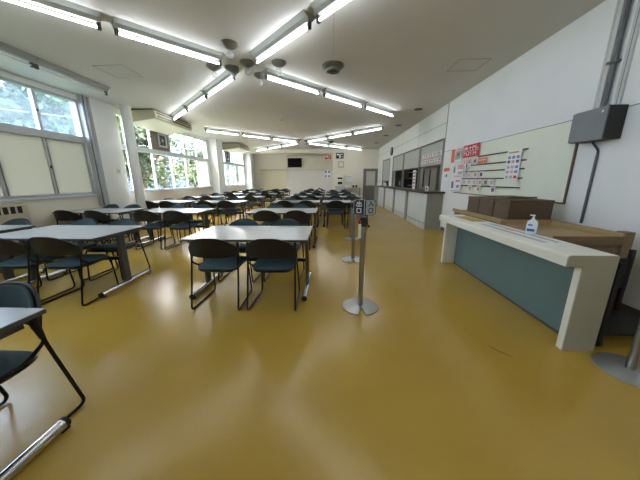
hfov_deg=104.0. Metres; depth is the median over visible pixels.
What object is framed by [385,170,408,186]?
wall
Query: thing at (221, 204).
dining chair
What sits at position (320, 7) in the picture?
batten
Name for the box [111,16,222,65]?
batten
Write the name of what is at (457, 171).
poster
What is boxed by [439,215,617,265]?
countertop
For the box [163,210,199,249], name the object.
dining chair
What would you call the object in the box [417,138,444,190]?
shutter
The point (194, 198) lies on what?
dining chair
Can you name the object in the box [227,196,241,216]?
dining chair
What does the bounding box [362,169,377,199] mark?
door
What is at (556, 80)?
wall
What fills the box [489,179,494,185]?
menu card
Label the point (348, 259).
barrier post
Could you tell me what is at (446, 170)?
notice sheet
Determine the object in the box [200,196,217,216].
dining chair
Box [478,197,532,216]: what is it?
woven box
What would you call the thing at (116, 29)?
socket
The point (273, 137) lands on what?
batten
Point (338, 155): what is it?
sign
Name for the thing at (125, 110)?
round column
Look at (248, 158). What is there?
wall column
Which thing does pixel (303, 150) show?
trim
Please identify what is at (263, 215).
dining chair
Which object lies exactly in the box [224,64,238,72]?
lamp
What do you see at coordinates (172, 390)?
floor
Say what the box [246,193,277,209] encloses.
dining table
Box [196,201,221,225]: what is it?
dining chair
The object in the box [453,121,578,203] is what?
notice board
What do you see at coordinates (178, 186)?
hedge
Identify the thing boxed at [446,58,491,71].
trim
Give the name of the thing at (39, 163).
window
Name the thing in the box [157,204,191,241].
dining chair
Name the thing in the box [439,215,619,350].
counter
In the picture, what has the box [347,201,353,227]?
dining chair
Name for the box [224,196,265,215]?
dining table
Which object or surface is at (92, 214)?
dining chair
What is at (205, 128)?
batten
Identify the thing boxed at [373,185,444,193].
countertop
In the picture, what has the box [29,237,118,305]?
dining chair
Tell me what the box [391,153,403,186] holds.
shutter
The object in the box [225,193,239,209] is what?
dining chair
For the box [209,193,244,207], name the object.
dining table
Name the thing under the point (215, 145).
wall column
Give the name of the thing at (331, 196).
dining chair
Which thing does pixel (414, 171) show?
menu stand
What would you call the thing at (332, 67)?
ceiling speaker
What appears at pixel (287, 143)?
batten
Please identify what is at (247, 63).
lamp
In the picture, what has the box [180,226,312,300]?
dining table
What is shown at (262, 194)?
dining chair
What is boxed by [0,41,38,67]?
batten
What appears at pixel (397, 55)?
ceiling
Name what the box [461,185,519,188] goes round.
rail
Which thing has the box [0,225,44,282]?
dining table
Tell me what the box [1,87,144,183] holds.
tree
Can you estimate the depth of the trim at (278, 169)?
17.37 m
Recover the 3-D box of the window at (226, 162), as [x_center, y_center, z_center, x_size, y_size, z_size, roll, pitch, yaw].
[-4.998,-4.153,14.406,0.160,2.075,3.540,0,13,2]
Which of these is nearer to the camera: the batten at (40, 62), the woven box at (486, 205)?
the woven box at (486, 205)
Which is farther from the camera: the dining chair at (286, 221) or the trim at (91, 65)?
the trim at (91, 65)
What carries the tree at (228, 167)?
on the ground
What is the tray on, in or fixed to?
on the woven box at (486, 205)
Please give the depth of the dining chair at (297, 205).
5.65 m
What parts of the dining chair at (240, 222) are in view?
frame, seat, backrest, frame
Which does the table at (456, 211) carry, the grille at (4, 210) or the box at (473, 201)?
the box at (473, 201)
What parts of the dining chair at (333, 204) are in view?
seat, backrest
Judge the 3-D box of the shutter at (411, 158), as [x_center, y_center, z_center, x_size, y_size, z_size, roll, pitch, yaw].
[3.352,-2.617,9.260,0.060,1.340,1.860,0,13,2]
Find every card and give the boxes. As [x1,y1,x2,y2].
[478,157,486,163]
[483,179,488,184]
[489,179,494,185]
[490,186,495,192]
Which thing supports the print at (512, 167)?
attached to the menu poster at (513, 161)
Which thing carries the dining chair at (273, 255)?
on the floor
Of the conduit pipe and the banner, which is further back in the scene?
the banner
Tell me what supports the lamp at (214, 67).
attached to the ceiling
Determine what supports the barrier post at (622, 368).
on the floor
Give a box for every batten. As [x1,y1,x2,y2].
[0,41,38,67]
[5,0,101,30]
[34,58,109,95]
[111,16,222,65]
[169,105,187,120]
[183,90,206,110]
[202,70,238,96]
[204,127,239,135]
[241,132,270,138]
[249,9,315,64]
[255,147,267,150]
[261,68,322,94]
[267,144,281,148]
[271,136,296,142]
[281,141,298,146]
[306,135,327,141]
[308,141,328,145]
[310,0,349,23]
[321,88,365,107]
[328,130,352,138]
[329,143,346,147]
[346,146,362,149]
[353,124,384,133]
[363,101,395,116]
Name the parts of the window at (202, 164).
sill, pane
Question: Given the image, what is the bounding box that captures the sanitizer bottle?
[525,215,537,234]
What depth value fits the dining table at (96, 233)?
3.12 m
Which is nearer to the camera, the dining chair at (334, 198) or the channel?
the channel
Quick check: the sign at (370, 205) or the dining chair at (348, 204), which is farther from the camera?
the dining chair at (348, 204)
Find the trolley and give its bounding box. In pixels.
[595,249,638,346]
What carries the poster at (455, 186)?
attached to the notice board
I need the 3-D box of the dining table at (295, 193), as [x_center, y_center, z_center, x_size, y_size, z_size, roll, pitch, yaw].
[-0.499,-1.811,11.636,1.350,0.700,0.810,0,13,2]
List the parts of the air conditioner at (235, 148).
intake panel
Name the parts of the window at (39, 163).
pane, pane, sill, pane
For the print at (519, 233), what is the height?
0.001 m
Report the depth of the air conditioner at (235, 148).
12.74 m
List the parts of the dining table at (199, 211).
leg, leg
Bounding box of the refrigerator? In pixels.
[419,165,440,190]
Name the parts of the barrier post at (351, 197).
post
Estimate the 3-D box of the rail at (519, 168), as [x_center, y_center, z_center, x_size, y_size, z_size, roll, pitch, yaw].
[3.111,-1.321,4.785,0.022,0.020,2.120,0,13,2]
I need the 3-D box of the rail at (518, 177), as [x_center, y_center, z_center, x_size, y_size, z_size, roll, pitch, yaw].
[3.112,-1.186,4.823,0.022,0.020,2.110,0,13,2]
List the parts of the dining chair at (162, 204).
backrest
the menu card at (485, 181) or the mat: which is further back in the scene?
the menu card at (485, 181)
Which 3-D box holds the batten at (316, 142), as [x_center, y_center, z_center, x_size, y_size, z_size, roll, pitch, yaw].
[-0.077,-4.838,12.554,1.290,0.145,0.220,-12,18,-41]
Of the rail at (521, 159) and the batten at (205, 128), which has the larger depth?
the batten at (205, 128)
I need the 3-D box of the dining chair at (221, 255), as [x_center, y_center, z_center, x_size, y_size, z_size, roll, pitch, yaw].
[-1.062,0.298,2.697,0.513,0.768,0.533,0,13,2]
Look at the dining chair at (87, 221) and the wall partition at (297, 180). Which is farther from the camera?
the wall partition at (297, 180)
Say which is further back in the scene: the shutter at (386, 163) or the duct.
the shutter at (386, 163)
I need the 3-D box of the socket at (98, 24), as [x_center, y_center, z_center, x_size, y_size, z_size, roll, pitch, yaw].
[-2.558,-2.471,2.893,0.040,0.070,0.040,-12,18,-41]
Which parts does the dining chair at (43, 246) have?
backrest, frame, seat, frame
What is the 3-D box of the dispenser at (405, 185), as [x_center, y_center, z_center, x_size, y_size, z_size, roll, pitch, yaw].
[3.970,-2.239,11.949,0.410,1.345,0.400,0,13,2]
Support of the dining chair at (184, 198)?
on the floor
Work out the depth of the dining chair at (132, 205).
5.79 m
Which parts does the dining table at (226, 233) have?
leg, leg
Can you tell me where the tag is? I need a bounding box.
[357,217,360,237]
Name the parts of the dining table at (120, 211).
leg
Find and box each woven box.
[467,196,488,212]
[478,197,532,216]
[493,199,554,219]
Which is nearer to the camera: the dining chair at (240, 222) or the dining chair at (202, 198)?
the dining chair at (240, 222)
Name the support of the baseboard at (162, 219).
attached to the wall at (40, 211)
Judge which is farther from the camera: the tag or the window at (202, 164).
the window at (202, 164)
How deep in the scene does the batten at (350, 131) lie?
10.04 m
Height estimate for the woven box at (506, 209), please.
0.260 m
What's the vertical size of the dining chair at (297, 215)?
0.768 m
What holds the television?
attached to the wall at (356, 161)
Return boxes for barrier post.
[342,202,358,262]
[343,196,358,240]
[343,216,377,314]
[591,320,639,387]
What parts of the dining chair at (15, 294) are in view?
frame, seat, backrest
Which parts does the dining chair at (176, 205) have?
seat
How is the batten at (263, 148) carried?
attached to the ceiling
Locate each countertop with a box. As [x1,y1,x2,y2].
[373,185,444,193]
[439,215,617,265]
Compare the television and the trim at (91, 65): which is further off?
the television
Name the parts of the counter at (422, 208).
panel, post, panel, post, panel, post, panel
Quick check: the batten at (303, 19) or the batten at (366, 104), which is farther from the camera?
the batten at (366, 104)
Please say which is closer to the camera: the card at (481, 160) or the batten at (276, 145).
the card at (481, 160)
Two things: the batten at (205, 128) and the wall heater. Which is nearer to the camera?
the wall heater
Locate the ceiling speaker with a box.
[322,60,343,74]
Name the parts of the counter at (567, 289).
panel, rail, panel, panel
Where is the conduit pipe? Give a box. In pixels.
[603,0,631,105]
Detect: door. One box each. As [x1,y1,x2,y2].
[260,170,286,198]
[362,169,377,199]
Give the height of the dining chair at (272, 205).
0.768 m
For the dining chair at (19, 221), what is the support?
on the floor
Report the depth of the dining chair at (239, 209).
7.88 m
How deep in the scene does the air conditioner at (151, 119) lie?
7.06 m
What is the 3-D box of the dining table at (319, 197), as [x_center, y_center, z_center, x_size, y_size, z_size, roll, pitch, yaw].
[-0.593,-1.298,9.498,1.350,0.700,0.810,0,13,2]
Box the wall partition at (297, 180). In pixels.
[286,170,332,198]
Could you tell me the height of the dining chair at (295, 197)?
0.768 m
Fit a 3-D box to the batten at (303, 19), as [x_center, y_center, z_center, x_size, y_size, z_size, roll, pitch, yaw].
[-0.543,-2.625,3.335,0.220,0.145,1.290,-12,18,-41]
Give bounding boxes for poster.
[450,178,461,191]
[451,147,462,162]
[452,162,463,176]
[503,148,522,179]
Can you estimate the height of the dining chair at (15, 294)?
0.768 m
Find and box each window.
[0,76,98,201]
[116,112,211,192]
[223,150,245,186]
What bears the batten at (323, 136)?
attached to the ceiling
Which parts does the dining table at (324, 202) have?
leg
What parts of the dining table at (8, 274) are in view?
leg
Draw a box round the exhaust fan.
[157,133,167,147]
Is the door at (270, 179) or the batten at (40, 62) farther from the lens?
the door at (270, 179)
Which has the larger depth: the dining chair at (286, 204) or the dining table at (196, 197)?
the dining table at (196, 197)
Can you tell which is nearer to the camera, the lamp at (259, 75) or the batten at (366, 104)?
the lamp at (259, 75)
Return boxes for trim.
[76,95,106,205]
[91,65,143,77]
[242,149,332,153]
[259,169,286,193]
[394,102,639,189]
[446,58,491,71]
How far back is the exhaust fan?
8.32 m
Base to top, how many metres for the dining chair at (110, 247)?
0.768 m
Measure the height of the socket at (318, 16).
0.070 m
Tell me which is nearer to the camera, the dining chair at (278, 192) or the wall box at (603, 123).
the wall box at (603, 123)
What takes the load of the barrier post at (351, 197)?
on the floor
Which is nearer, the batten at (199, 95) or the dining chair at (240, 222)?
the dining chair at (240, 222)
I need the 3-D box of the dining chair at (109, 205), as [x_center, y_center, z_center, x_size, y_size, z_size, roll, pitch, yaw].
[-4.886,-0.408,5.718,0.513,0.768,0.533,1,14,5]
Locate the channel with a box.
[613,0,639,103]
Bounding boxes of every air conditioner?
[131,108,191,134]
[222,143,249,153]
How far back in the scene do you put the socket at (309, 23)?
2.89 m
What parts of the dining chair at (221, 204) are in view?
backrest, seat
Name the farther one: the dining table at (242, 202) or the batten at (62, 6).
the dining table at (242, 202)
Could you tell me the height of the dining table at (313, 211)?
0.700 m
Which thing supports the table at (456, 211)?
on the floor
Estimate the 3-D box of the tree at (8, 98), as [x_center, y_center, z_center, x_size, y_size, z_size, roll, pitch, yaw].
[-9.694,-3.465,7.071,5.063,7.143,4.054,12,18,41]
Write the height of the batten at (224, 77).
0.145 m
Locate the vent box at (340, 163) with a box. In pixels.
[338,161,343,167]
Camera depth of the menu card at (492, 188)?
4.46 m
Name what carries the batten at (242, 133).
attached to the ceiling
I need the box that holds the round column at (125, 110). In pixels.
[119,104,146,224]
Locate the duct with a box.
[593,0,626,108]
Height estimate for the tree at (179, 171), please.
6.428 m
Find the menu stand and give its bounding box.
[412,170,416,188]
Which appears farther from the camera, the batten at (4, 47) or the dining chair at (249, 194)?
the dining chair at (249, 194)
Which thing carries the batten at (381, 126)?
attached to the ceiling
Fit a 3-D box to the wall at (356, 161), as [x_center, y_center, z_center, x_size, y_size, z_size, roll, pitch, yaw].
[-0.606,-4.279,16.678,8.920,3.150,1.650,0,13,2]
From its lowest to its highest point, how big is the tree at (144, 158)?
6.133 m
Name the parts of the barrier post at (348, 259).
post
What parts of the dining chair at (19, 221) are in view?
backrest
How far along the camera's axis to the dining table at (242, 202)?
7.46 m
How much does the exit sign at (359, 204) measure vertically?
0.150 m
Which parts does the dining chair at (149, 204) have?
backrest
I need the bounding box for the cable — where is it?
[579,142,598,222]
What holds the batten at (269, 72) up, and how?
attached to the ceiling
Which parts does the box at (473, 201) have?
lid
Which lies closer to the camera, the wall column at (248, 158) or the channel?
the channel
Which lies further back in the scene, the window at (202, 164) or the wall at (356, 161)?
the wall at (356, 161)
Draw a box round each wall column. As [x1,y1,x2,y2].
[208,139,225,206]
[244,154,254,189]
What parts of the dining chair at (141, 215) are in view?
frame, backrest, seat, frame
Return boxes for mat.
[447,215,578,245]
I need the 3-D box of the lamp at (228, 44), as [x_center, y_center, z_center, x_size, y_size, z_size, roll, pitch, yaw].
[-1.258,-2.638,3.488,0.230,0.185,0.230,0,13,2]
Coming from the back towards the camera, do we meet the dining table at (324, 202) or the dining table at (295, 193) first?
the dining table at (295, 193)
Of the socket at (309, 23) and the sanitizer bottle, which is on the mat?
the sanitizer bottle
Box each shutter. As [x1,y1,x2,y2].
[382,158,389,185]
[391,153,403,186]
[402,147,419,188]
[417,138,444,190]
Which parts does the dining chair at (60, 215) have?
backrest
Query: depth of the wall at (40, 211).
5.39 m
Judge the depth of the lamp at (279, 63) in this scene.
3.97 m
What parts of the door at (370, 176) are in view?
panel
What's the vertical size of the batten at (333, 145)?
0.145 m
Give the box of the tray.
[487,195,536,197]
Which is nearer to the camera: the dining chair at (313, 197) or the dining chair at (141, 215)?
the dining chair at (141, 215)
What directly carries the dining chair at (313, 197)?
on the floor
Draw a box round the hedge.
[130,183,241,189]
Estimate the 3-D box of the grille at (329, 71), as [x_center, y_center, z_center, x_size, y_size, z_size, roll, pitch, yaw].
[0.214,-2.800,4.177,0.160,0.005,0.160,0,13,2]
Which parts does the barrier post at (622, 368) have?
post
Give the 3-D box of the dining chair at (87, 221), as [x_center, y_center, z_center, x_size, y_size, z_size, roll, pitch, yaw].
[-3.389,0.120,3.484,0.513,0.768,0.533,0,13,1]
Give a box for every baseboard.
[9,218,163,256]
[440,227,639,319]
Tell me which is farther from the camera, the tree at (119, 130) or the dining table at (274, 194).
the tree at (119, 130)
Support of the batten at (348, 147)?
attached to the ceiling
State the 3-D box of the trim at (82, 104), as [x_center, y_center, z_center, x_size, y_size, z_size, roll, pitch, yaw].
[-5.287,-2.029,5.845,0.115,2.430,0.170,0,13,2]
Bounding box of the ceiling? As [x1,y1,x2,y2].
[0,0,605,149]
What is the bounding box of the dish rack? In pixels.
[407,169,417,188]
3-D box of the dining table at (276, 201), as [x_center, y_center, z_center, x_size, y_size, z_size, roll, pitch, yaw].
[-0.685,-0.797,7.410,1.350,0.700,0.810,0,13,2]
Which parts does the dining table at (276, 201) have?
leg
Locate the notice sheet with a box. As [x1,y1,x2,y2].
[443,168,449,179]
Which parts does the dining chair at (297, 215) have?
backrest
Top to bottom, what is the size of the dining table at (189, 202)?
0.700 m
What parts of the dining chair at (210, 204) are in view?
backrest, frame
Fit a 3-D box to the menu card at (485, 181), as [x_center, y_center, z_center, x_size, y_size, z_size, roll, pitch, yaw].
[3.090,-1.079,4.664,0.004,0.115,0.150,0,13,2]
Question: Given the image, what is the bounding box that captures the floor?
[0,199,639,479]
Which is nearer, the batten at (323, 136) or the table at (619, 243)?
the table at (619, 243)
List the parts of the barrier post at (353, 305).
post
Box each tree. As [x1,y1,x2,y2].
[0,82,69,128]
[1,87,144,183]
[73,122,181,188]
[119,130,178,174]
[120,130,197,187]
[154,140,239,187]
[178,145,236,184]
[223,156,241,183]
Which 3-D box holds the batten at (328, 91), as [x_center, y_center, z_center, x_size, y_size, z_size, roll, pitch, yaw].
[0.550,-3.187,5.656,1.290,0.145,0.220,-12,18,-41]
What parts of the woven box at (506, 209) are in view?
lid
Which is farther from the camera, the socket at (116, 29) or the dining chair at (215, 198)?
the dining chair at (215, 198)
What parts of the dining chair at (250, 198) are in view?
backrest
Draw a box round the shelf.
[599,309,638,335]
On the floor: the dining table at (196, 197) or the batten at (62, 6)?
the dining table at (196, 197)
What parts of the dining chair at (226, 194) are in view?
backrest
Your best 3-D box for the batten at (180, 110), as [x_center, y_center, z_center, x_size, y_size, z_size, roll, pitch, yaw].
[-3.816,-3.442,6.806,0.220,0.145,1.290,-12,18,-41]
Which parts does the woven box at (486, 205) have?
lid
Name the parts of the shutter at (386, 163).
shutter panel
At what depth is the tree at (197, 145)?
24.53 m
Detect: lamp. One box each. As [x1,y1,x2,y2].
[206,63,220,71]
[220,39,237,54]
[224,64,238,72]
[239,59,253,71]
[254,72,264,79]
[272,59,285,67]
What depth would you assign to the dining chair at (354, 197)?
7.74 m
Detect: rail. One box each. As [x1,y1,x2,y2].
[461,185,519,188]
[462,177,522,178]
[466,159,526,165]
[466,168,524,171]
[478,148,528,156]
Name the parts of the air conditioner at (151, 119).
intake panel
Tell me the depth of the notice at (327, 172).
17.15 m
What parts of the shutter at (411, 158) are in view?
frame post, shutter panel, rail, frame post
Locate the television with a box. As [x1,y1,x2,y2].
[288,158,301,166]
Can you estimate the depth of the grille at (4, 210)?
4.26 m
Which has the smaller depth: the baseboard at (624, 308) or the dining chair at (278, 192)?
the baseboard at (624, 308)
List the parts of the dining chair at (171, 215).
frame, backrest, seat, frame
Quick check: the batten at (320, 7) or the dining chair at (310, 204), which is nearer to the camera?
the batten at (320, 7)
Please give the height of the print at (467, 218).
0.001 m
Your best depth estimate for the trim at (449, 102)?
6.28 m
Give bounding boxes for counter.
[373,185,444,228]
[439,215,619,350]
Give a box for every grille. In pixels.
[0,206,22,214]
[328,70,336,73]
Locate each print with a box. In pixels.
[451,180,459,191]
[454,216,486,221]
[464,145,477,155]
[481,224,561,242]
[505,151,519,177]
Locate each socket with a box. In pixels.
[96,22,101,30]
[114,27,118,35]
[307,21,311,29]
[316,14,320,23]
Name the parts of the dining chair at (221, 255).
frame, backrest, seat, frame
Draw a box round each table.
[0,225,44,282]
[0,225,151,297]
[0,307,70,479]
[52,208,148,242]
[130,208,215,246]
[148,200,197,222]
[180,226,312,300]
[181,196,225,215]
[192,200,248,224]
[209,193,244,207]
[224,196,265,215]
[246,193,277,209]
[246,208,317,247]
[271,200,319,226]
[284,196,321,215]
[293,193,323,209]
[322,200,369,226]
[324,196,361,216]
[453,208,562,223]
[499,220,635,303]
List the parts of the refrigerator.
door, door, door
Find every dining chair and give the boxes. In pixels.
[0,218,47,272]
[0,238,75,301]
[0,281,85,417]
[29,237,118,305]
[44,218,112,280]
[54,210,100,244]
[84,210,129,245]
[85,218,149,280]
[97,204,127,240]
[112,204,148,240]
[133,210,174,249]
[145,201,158,222]
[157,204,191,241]
[159,201,176,224]
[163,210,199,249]
[177,198,194,223]
[184,196,199,216]
[184,204,214,235]
[188,238,251,309]
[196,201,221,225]
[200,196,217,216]
[209,198,228,223]
[217,201,239,225]
[218,218,260,282]
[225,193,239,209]
[226,198,246,223]
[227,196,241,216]
[243,196,259,216]
[245,239,299,310]
[247,193,260,209]
[253,210,280,225]
[260,193,271,200]
[263,204,284,222]
[263,218,304,281]
[271,191,281,204]
[275,201,293,207]
[283,210,309,249]
[291,196,302,204]
[291,204,311,239]
[297,200,314,207]
[304,196,318,205]
[327,197,342,222]
[327,200,344,227]
[328,196,342,216]
[345,197,357,223]
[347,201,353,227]
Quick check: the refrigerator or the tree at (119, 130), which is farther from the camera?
the tree at (119, 130)
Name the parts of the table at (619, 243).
rail, corner post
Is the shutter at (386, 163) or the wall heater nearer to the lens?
the wall heater
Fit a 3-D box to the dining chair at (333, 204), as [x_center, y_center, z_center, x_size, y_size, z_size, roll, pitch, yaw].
[0.440,-0.735,6.974,0.513,0.768,0.533,0,13,2]
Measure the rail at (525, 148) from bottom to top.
0.020 m
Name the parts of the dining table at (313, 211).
leg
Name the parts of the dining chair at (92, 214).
backrest, frame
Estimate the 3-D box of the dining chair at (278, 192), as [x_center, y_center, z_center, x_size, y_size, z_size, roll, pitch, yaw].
[-2.330,-2.281,13.480,0.513,0.768,0.533,1,14,3]
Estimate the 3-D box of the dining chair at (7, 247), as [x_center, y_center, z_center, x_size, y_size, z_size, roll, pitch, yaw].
[-3.316,0.280,2.817,0.513,0.768,0.533,0,14,3]
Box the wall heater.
[0,203,32,241]
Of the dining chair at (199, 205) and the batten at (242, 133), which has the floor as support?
the dining chair at (199, 205)
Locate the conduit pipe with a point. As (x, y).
(615, 60)
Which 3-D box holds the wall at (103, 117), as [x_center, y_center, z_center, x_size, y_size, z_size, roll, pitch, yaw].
[-5.264,-1.783,6.361,0.120,3.150,0.700,0,13,2]
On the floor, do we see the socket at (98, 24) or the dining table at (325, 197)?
the dining table at (325, 197)
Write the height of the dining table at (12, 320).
0.700 m
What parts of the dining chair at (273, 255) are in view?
frame, backrest, seat, frame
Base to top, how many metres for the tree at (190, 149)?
5.153 m
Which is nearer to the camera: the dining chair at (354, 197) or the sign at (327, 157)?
the dining chair at (354, 197)
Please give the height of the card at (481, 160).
0.100 m
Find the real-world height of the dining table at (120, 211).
0.700 m
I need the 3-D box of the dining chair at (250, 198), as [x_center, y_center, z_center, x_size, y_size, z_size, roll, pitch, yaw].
[-2.512,-1.263,9.235,0.513,0.768,0.533,1,14,3]
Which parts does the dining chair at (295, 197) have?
backrest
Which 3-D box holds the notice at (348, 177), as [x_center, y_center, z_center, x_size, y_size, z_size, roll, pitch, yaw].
[1.847,-3.883,15.813,0.400,0.400,0.007,0,13,2]
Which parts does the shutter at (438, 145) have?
frame post, shutter panel, rail, frame post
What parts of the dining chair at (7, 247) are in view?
backrest, frame, seat, frame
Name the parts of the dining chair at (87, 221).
frame, backrest, seat, frame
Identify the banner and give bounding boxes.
[463,142,479,157]
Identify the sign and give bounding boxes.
[325,155,330,159]
[336,153,343,158]
[353,199,364,215]
[365,199,375,215]
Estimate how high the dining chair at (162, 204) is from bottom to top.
0.768 m
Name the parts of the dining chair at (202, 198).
backrest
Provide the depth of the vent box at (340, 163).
15.53 m
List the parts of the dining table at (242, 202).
leg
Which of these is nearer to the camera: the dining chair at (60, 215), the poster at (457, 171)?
the dining chair at (60, 215)
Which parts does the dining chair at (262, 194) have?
backrest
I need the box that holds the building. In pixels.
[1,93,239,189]
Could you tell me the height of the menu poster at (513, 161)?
0.465 m
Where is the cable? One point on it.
(593, 143)
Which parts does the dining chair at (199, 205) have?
seat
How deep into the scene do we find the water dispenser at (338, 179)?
15.44 m
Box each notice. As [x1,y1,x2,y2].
[324,169,330,177]
[346,175,351,181]
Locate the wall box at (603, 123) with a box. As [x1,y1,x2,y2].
[568,104,628,143]
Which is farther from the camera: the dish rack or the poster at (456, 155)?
the dish rack
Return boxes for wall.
[0,69,245,227]
[86,97,131,222]
[252,149,378,198]
[377,0,639,309]
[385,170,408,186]
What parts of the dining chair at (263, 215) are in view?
seat, backrest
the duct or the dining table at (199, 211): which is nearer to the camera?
the duct
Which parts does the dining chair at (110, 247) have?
frame, seat, backrest, frame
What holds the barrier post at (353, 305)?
on the floor
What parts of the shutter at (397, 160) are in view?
frame post, shutter panel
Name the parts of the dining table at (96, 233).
leg, leg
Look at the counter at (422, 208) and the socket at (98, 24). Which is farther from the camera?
the counter at (422, 208)
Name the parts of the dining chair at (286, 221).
frame, backrest, frame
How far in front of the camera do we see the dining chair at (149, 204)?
6.96 m
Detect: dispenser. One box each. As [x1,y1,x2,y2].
[335,176,342,190]
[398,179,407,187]

